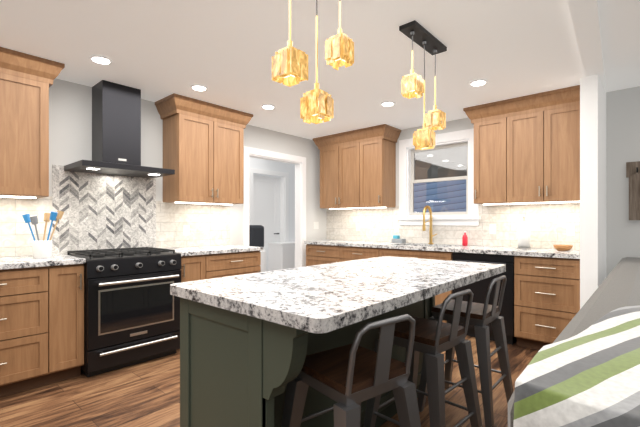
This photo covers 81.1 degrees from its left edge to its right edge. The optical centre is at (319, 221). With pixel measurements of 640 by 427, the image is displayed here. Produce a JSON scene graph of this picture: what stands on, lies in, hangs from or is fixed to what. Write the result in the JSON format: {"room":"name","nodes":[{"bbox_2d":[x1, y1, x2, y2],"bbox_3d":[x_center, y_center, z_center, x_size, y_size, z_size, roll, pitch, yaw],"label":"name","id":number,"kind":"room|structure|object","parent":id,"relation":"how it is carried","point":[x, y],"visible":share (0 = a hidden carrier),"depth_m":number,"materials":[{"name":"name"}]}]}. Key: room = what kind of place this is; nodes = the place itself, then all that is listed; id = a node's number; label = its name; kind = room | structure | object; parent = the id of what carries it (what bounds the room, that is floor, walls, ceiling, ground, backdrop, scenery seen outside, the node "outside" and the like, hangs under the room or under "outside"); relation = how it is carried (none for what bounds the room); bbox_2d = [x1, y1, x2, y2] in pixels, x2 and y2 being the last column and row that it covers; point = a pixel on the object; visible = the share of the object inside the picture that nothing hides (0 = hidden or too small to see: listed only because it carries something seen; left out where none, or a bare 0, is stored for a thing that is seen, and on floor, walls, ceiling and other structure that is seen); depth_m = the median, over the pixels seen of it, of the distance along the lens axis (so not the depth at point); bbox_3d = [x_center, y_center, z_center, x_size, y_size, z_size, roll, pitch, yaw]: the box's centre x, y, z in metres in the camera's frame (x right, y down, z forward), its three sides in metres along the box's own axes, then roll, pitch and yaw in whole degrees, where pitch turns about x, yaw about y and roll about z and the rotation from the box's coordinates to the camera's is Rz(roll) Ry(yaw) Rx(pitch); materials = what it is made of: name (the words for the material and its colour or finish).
{"room":"kitchen","nodes":[
{"label":"kitchen","id":0,"kind":"room"},
{"bbox_2d":[9,78,326,256],"bbox_3d":[-2.556,-0.019,3.059,0.120,2.455,8.120,0,0,42],"label":"wall","id":1,"kind":"structure","parent":0,"point":[70,122],"depth_m":3.87,"materials":[{"name":"grey paint"}]},
{"bbox_2d":[0,47,51,197],"bbox_3d":[-2.548,-0.721,2.714,0.345,1.048,0.896,0,0,42],"label":"upper cabinet","id":2,"kind":"object","parent":1,"relation":"attached to","point":[26,81],"depth_m":2.82,"materials":[{"name":"brown wood"}]},
{"bbox_2d":[0,196,35,198],"bbox_3d":[-2.648,-0.191,2.593,0.040,0.011,1.100,0,0,42],"label":"under-cabinet light","id":3,"kind":"object","parent":2,"relation":"attached to","point":[0,196],"depth_m":2.90,"materials":[{"name":"white plastic"}]},
{"bbox_2d":[0,165,229,256],"bbox_3d":[-2.159,-0.095,3.409,0.008,0.795,3.170,0,0,42],"label":"backsplash","id":4,"kind":"structure","parent":1,"relation":"attached to","point":[102,211],"depth_m":3.55,"materials":[{"name":"tile"}]},
{"bbox_2d":[183,225,188,234],"bbox_3d":[-1.484,0.094,4.159,0.003,0.114,0.070,0,0,42],"label":"electrical outlet plate","id":5,"kind":"object","parent":4,"relation":"attached to","point":[185,227],"depth_m":4.15,"materials":[{"name":"white plastic"}]},
{"bbox_2d":[64,80,174,177],"bbox_3d":[-1.817,-0.845,3.422,0.498,0.800,0.770,0,0,42],"label":"range hood","id":6,"kind":"object","parent":1,"relation":"attached to","point":[116,128],"visible":1,"depth_m":3.38,"materials":[{"name":"black metal"}]},
{"bbox_2d":[155,93,252,203],"bbox_3d":[-1.250,-0.725,4.126,0.410,1.040,0.966,0,0,42],"label":"upper cabinet","id":7,"kind":"object","parent":1,"relation":"attached to","point":[203,149],"visible":1,"depth_m":3.94,"materials":[{"name":"brown wood"}]},
{"bbox_2d":[175,202,232,204],"bbox_3d":[-1.270,-0.199,4.144,0.040,0.011,0.690,0,0,42],"label":"under-cabinet light","id":8,"kind":"object","parent":7,"relation":"attached to","point":[175,202],"depth_m":4.10,"materials":[{"name":"white plastic"}]},
{"bbox_2d":[243,146,305,267],"bbox_3d":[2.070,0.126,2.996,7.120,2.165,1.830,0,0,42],"label":"door frame","id":9,"kind":"structure","parent":1,"relation":"attached to","point":[299,162],"depth_m":5.53,"materials":[{"name":"white wood"}]},
{"bbox_2d":[314,222,318,228],"bbox_3d":[-0.059,0.060,5.777,0.003,0.114,0.115,0,0,42],"label":"electrical outlet plate","id":10,"kind":"object","parent":1,"relation":"attached to","point":[316,224],"depth_m":5.78,"materials":[{"name":"white plastic"}]},
{"bbox_2d":[0,336,538,426],"bbox_3d":[-0.650,1.238,2.102,10.000,0.060,9.220,0,0,42],"label":"floor","id":11,"kind":"structure","parent":0,"point":[145,394],"depth_m":2.54,"materials":[{"name":"brown wood"}]},
{"bbox_2d":[0,265,59,396],"bbox_3d":[-2.404,0.765,2.669,0.620,0.884,0.747,0,0,42],"label":"base cabinet","id":12,"kind":"object","parent":11,"relation":"on","point":[41,326],"depth_m":2.63,"materials":[{"name":"brown wood"}]},
{"bbox_2d":[0,254,85,269],"bbox_3d":[-2.502,0.302,2.542,0.643,0.038,1.419,0,0,42],"label":"countertop","id":13,"kind":"structure","parent":12,"relation":"on","point":[15,262],"depth_m":2.72,"materials":[{"name":"stone"}]},
{"bbox_2d":[22,210,63,257],"bbox_3d":[-2.168,0.096,2.944,0.198,0.374,0.258,0,0,42],"label":"utensil crock","id":14,"kind":"object","parent":13,"relation":"on","point":[42,248],"visible":1,"depth_m":2.91,"materials":[{"name":"white ceramic"}]},
{"bbox_2d":[60,264,83,380],"bbox_3d":[-2.116,0.765,2.994,0.620,0.884,0.229,0,0,42],"label":"base cabinet","id":15,"kind":"object","parent":11,"relation":"on","point":[71,276],"depth_m":2.82,"materials":[{"name":"brown wood"}]},
{"bbox_2d":[67,247,181,376],"bbox_3d":[-1.739,0.733,3.326,0.736,0.950,0.762,0,0,42],"label":"range","id":16,"kind":"object","parent":11,"relation":"on","point":[131,310],"visible":0.96,"depth_m":3.08,"materials":[{"name":"black metal"}]},
{"bbox_2d":[176,251,260,349],"bbox_3d":[-1.196,0.765,4.002,0.656,0.885,0.964,0,0,42],"label":"base cabinet","id":17,"kind":"object","parent":11,"relation":"on","point":[200,267],"visible":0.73,"depth_m":3.77,"materials":[{"name":"brown wood"}]},
{"bbox_2d":[162,245,262,255],"bbox_3d":[-1.196,0.302,4.012,0.643,0.038,0.980,0,0,42],"label":"countertop","id":18,"kind":"structure","parent":17,"relation":"on","point":[200,250],"depth_m":3.90,"materials":[{"name":"stone"}]},
{"bbox_2d":[249,225,265,271],"bbox_3d":[-1.109,0.633,6.194,0.320,1.150,0.330,0,0,42],"label":"chair","id":19,"kind":"object","parent":11,"relation":"on","point":[256,235],"visible":0.33,"depth_m":6.12,"materials":[{"name":"black"}]},
{"bbox_2d":[268,241,294,270],"bbox_3d":[-0.546,0.795,6.891,0.416,0.825,0.740,0,0,42],"label":"base cabinet","id":20,"kind":"object","parent":11,"relation":"on","point":[281,255],"visible":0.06,"depth_m":6.63,"materials":[{"name":"white"}]},
{"bbox_2d":[180,296,434,426],"bbox_3d":[0.226,0.764,2.073,0.730,0.887,1.740,0,0,42],"label":"kitchen island","id":21,"kind":"object","parent":11,"relation":"on","point":[239,370],"visible":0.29,"depth_m":1.49,"materials":[{"name":"green wood"}]},
{"bbox_2d":[170,256,505,332],"bbox_3d":[0.266,0.299,2.038,0.907,0.042,1.820,0,0,42],"label":"island countertop","id":22,"kind":"structure","parent":21,"relation":"on","point":[324,298],"depth_m":1.58,"materials":[{"name":"stone"}]},
{"bbox_2d":[306,244,341,265],"bbox_3d":[0.256,0.765,5.414,0.685,0.884,0.620,0,0,42],"label":"base cabinet","id":23,"kind":"object","parent":11,"relation":"on","point":[320,254],"depth_m":5.20,"materials":[{"name":"brown wood"}]},
{"bbox_2d":[281,314,420,426],"bbox_3d":[0.117,0.773,1.460,0.464,0.871,0.464,0,0,-37],"label":"stool","id":24,"kind":"object","parent":11,"relation":"on","point":[349,378],"visible":1,"depth_m":1.39,"materials":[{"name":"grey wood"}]},
{"bbox_2d":[342,246,409,261],"bbox_3d":[0.700,0.765,5.020,0.719,0.884,0.620,0,0,42],"label":"base cabinet","id":25,"kind":"object","parent":11,"relation":"on","point":[349,253],"depth_m":4.70,"materials":[{"name":"brown wood"}]},
{"bbox_2d":[304,240,579,258],"bbox_3d":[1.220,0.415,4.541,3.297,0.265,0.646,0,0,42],"label":"countertop","id":26,"kind":"structure","parent":25,"relation":"on","point":[546,252],"depth_m":4.09,"materials":[{"name":"stone"}]},
{"bbox_2d":[391,235,405,242],"bbox_3d":[1.046,0.233,4.976,0.160,0.100,0.110,0,0,42],"label":"sponge caddy","id":27,"kind":"object","parent":26,"relation":"on","point":[396,239],"visible":1,"depth_m":4.95,"materials":[{"name":"grey plastic"}]},
{"bbox_2d":[422,205,436,243],"bbox_3d":[1.357,0.041,4.621,0.119,0.484,0.241,0,0,42],"label":"faucet","id":28,"kind":"object","parent":26,"relation":"on","point":[430,221],"visible":1,"depth_m":4.68,"materials":[{"name":"gold metal"}]},
{"bbox_2d":[462,231,467,245],"bbox_3d":[1.701,0.196,4.388,0.060,0.175,0.058,0,0,42],"label":"soap bottle","id":29,"kind":"object","parent":26,"relation":"on","point":[464,240],"visible":1,"depth_m":4.37,"materials":[{"name":"red plastic"}]},
{"bbox_2d":[516,216,531,248],"bbox_3d":[2.128,0.110,3.901,0.150,0.347,0.150,0,0,42],"label":"paper towel holder","id":30,"kind":"object","parent":26,"relation":"on","point":[523,234],"visible":1,"depth_m":3.85,"materials":[{"name":"white paper"}]},
{"bbox_2d":[553,245,572,250],"bbox_3d":[2.358,0.256,3.630,0.164,0.055,0.164,0,0,42],"label":"wooden bowl","id":31,"kind":"object","parent":26,"relation":"on","point":[563,247],"visible":1,"depth_m":3.58,"materials":[{"name":"brown wood"}]},
{"bbox_2d":[363,289,481,426],"bbox_3d":[0.535,0.773,1.946,0.464,0.870,0.464,0,0,-44],"label":"stool","id":32,"kind":"object","parent":11,"relation":"on","point":[433,340],"visible":0.73,"depth_m":1.87,"materials":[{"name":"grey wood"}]},
{"bbox_2d":[418,275,512,426],"bbox_3d":[0.943,0.773,2.413,0.464,0.871,0.464,0,0,42],"label":"stool","id":33,"kind":"object","parent":11,"relation":"on","point":[482,316],"visible":0.85,"depth_m":2.33,"materials":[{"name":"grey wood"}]},
{"bbox_2d":[452,252,516,344],"bbox_3d":[1.814,0.768,3.991,0.600,0.880,0.640,0,0,42],"label":"dishwasher","id":34,"kind":"object","parent":11,"relation":"on","point":[478,289],"visible":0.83,"depth_m":3.71,"materials":[{"name":"black metal"}]},
{"bbox_2d":[514,255,579,349],"bbox_3d":[2.248,0.765,3.620,0.534,0.885,0.656,0,0,42],"label":"base cabinet","id":35,"kind":"object","parent":11,"relation":"on","point":[546,299],"visible":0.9,"depth_m":3.42,"materials":[{"name":"brown wood"}]},
{"bbox_2d":[508,257,639,426],"bbox_3d":[1.940,0.765,1.788,0.970,0.885,3.690,0,0,42],"label":"sofa","id":36,"kind":"object","parent":11,"relation":"on","point":[618,287],"visible":0.19,"depth_m":1.57,"materials":[{"name":"fabric"}]},
{"bbox_2d":[513,305,639,426],"bbox_3d":[1.200,0.545,1.018,0.816,0.548,1.671,0,0,42],"label":"throw blanket","id":37,"kind":"object","parent":36,"relation":"on","point":[589,376],"visible":1,"depth_m":0.69,"materials":[{"name":"fabric"}]},
{"bbox_2d":[249,157,294,241],"bbox_3d":[-1.630,-0.019,6.102,0.122,2.455,4.300,0,0,42],"label":"wall","id":38,"kind":"structure","parent":0,"point":[256,163],"depth_m":7.17,"materials":[{"name":"white paint"}]},
{"bbox_2d":[253,175,279,270],"bbox_3d":[-1.008,0.178,6.891,0.094,2.040,0.725,0,0,42],"label":"hallway doorslab","id":39,"kind":"object","parent":38,"relation":"attached to","point":[266,202],"visible":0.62,"depth_m":6.95,"materials":[{"name":"white wood"}]},
{"bbox_2d":[249,168,288,241],"bbox_3d":[-0.958,0.138,6.846,0.138,2.140,0.925,0,0,42],"label":"door frame","id":40,"kind":"structure","parent":38,"relation":"attached to","point":[284,208],"depth_m":7.09,"materials":[{"name":"white wood"}]},
{"bbox_2d":[0,0,639,139],"bbox_3d":[-0.650,-1.277,2.102,10.000,0.060,9.220,0,0,42],"label":"ceiling","id":41,"kind":"structure","parent":0,"point":[223,51],"depth_m":2.71,"materials":[{"name":"white paint"}]},
{"bbox_2d":[89,55,111,64],"bbox_3d":[-1.680,-1.240,2.870,0.148,0.013,0.148,0,0,33],"label":"recessed light","id":42,"kind":"object","parent":41,"relation":"in","point":[100,59],"depth_m":2.85,"materials":[{"name":"white"}]},
{"bbox_2d":[191,84,207,90],"bbox_3d":[-1.121,-1.240,3.470,0.148,0.013,0.148,0,0,15],"label":"recessed light","id":43,"kind":"object","parent":41,"relation":"in","point":[197,87],"depth_m":3.45,"materials":[{"name":"white"}]},
{"bbox_2d":[261,104,274,108],"bbox_3d":[-0.560,-1.240,4.041,0.148,0.013,0.148,0,0,-3],"label":"recessed light","id":44,"kind":"object","parent":41,"relation":"in","point":[265,106],"depth_m":4.01,"materials":[{"name":"white"}]},
{"bbox_2d":[272,0,353,123],"bbox_3d":[-0.015,-0.852,1.718,0.116,0.788,0.480,0,0,42],"label":"pendant light","id":45,"kind":"object","parent":41,"relation":"hanging from","point":[289,65],"visible":1,"depth_m":1.67,"materials":[{"name":"gold glass"}]},
{"bbox_2d":[381,101,394,105],"bbox_3d":[0.714,-1.240,3.940,0.148,0.013,0.148,0,0,-39],"label":"recessed light","id":46,"kind":"object","parent":41,"relation":"in","point":[386,103],"depth_m":3.91,"materials":[{"name":"white"}]},
{"bbox_2d":[399,20,446,149],"bbox_3d":[0.706,-0.866,2.530,0.116,0.761,0.480,0,0,42],"label":"pendant light","id":47,"kind":"object","parent":41,"relation":"hanging from","point":[413,85],"visible":1,"depth_m":2.49,"materials":[{"name":"gold"}]},
{"bbox_2d":[469,79,487,85],"bbox_3d":[1.416,-1.240,3.344,0.148,0.013,0.148,0,0,33],"label":"recessed light","id":48,"kind":"object","parent":41,"relation":"in","point":[479,82],"depth_m":3.32,"materials":[{"name":"white"}]},
{"bbox_2d":[327,86,639,276],"bbox_3d":[2.762,-0.019,3.686,7.000,2.455,0.120,0,0,42],"label":"wall","id":49,"kind":"structure","parent":0,"point":[622,149],"depth_m":3.55,"materials":[{"name":"grey paint"}]},
{"bbox_2d":[317,128,364,207],"bbox_3d":[0.403,-0.721,5.467,0.786,1.048,0.345,0,0,42],"label":"upper cabinet","id":50,"kind":"object","parent":49,"relation":"attached to","point":[358,168],"depth_m":5.31,"materials":[{"name":"brown wood"}]},
{"bbox_2d":[335,207,385,208],"bbox_3d":[0.517,-0.191,5.359,0.980,0.011,0.040,0,0,42],"label":"under-cabinet light","id":51,"kind":"object","parent":50,"relation":"attached to","point":[335,208],"depth_m":5.30,"materials":[{"name":"white plastic"}]},
{"bbox_2d":[365,124,396,207],"bbox_3d":[0.767,-0.721,5.144,0.422,1.048,0.345,0,0,42],"label":"upper cabinet","id":52,"kind":"object","parent":49,"relation":"attached to","point":[380,142],"depth_m":4.97,"materials":[{"name":"brown wood"}]},
{"bbox_2d":[397,128,480,225],"bbox_3d":[1.501,-0.527,4.772,1.090,1.150,0.170,0,0,42],"label":"window unit","id":53,"kind":"structure","parent":49,"relation":"in","point":[469,216],"depth_m":4.75,"materials":[{"name":"white wood"}]},
{"bbox_2d":[326,202,579,249],"bbox_3d":[1.385,0.032,4.823,3.426,0.498,0.008,0,0,42],"label":"backsplash","id":54,"kind":"structure","parent":49,"relation":"attached to","point":[549,222],"depth_m":4.36,"materials":[{"name":"tile"}]},
{"bbox_2d":[356,223,359,230],"bbox_3d":[0.563,0.078,5.546,0.070,0.114,0.002,0,0,42],"label":"electrical outlet plate","id":55,"kind":"object","parent":54,"relation":"attached to","point":[357,224],"depth_m":5.54,"materials":[{"name":"white plastic"}]},
{"bbox_2d":[394,224,398,231],"bbox_3d":[1.049,0.088,5.114,0.070,0.114,0.002,0,0,42],"label":"electrical outlet plate","id":56,"kind":"object","parent":54,"relation":"attached to","point":[396,226],"depth_m":5.12,"materials":[{"name":"white plastic"}]},
{"bbox_2d":[489,224,495,233],"bbox_3d":[1.980,0.085,4.287,0.070,0.114,0.002,0,0,42],"label":"electrical outlet plate","id":57,"kind":"object","parent":54,"relation":"attached to","point":[492,227],"depth_m":4.29,"materials":[{"name":"white plastic"}]},
{"bbox_2d":[567,224,574,235],"bbox_3d":[2.541,0.085,3.789,0.070,0.114,0.002,0,0,42],"label":"electrical outlet plate","id":58,"kind":"object","parent":54,"relation":"attached to","point":[570,229],"depth_m":3.79,"materials":[{"name":"white plastic"}]},
{"bbox_2d":[463,85,579,204],"bbox_3d":[2.120,-0.721,3.899,1.096,1.048,0.410,0,0,42],"label":"upper cabinet","id":59,"kind":"object","parent":49,"relation":"attached to","point":[527,149],"visible":0.98,"depth_m":3.74,"materials":[{"name":"brown wood"}]},
{"bbox_2d":[483,201,579,204],"bbox_3d":[2.173,-0.191,3.888,0.910,0.011,0.040,0,0,42],"label":"under-cabinet light","id":60,"kind":"object","parent":59,"relation":"attached to","point":[567,201],"depth_m":3.83,"materials":[{"name":"white plastic"}]},
{"bbox_2d":[626,161,639,219],"bbox_3d":[3.104,-0.282,3.242,0.700,0.540,0.085,0,0,42],"label":"rack","id":61,"kind":"object","parent":49,"relation":"attached to","point":[633,172],"visible":0.98,"depth_m":3.43,"materials":[{"name":"brown wood"}]},
{"bbox_2d":[567,0,605,308],"bbox_3d":[0.826,-0.019,1.310,0.159,2.454,6.013,0,0,39],"label":"column","id":62,"kind":"structure","parent":0,"point":[584,14],"depth_m":3.09,"materials":[{"name":"white paint"}]},
{"label":"outside","id":63,"kind":"structure","parent":0,"visible":0},
{"bbox_2d":[414,146,466,211],"bbox_3d":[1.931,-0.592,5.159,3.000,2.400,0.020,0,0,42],"label":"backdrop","id":64,"kind":"structure","parent":63,"point":[423,186],"depth_m":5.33,"materials":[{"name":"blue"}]}
]}

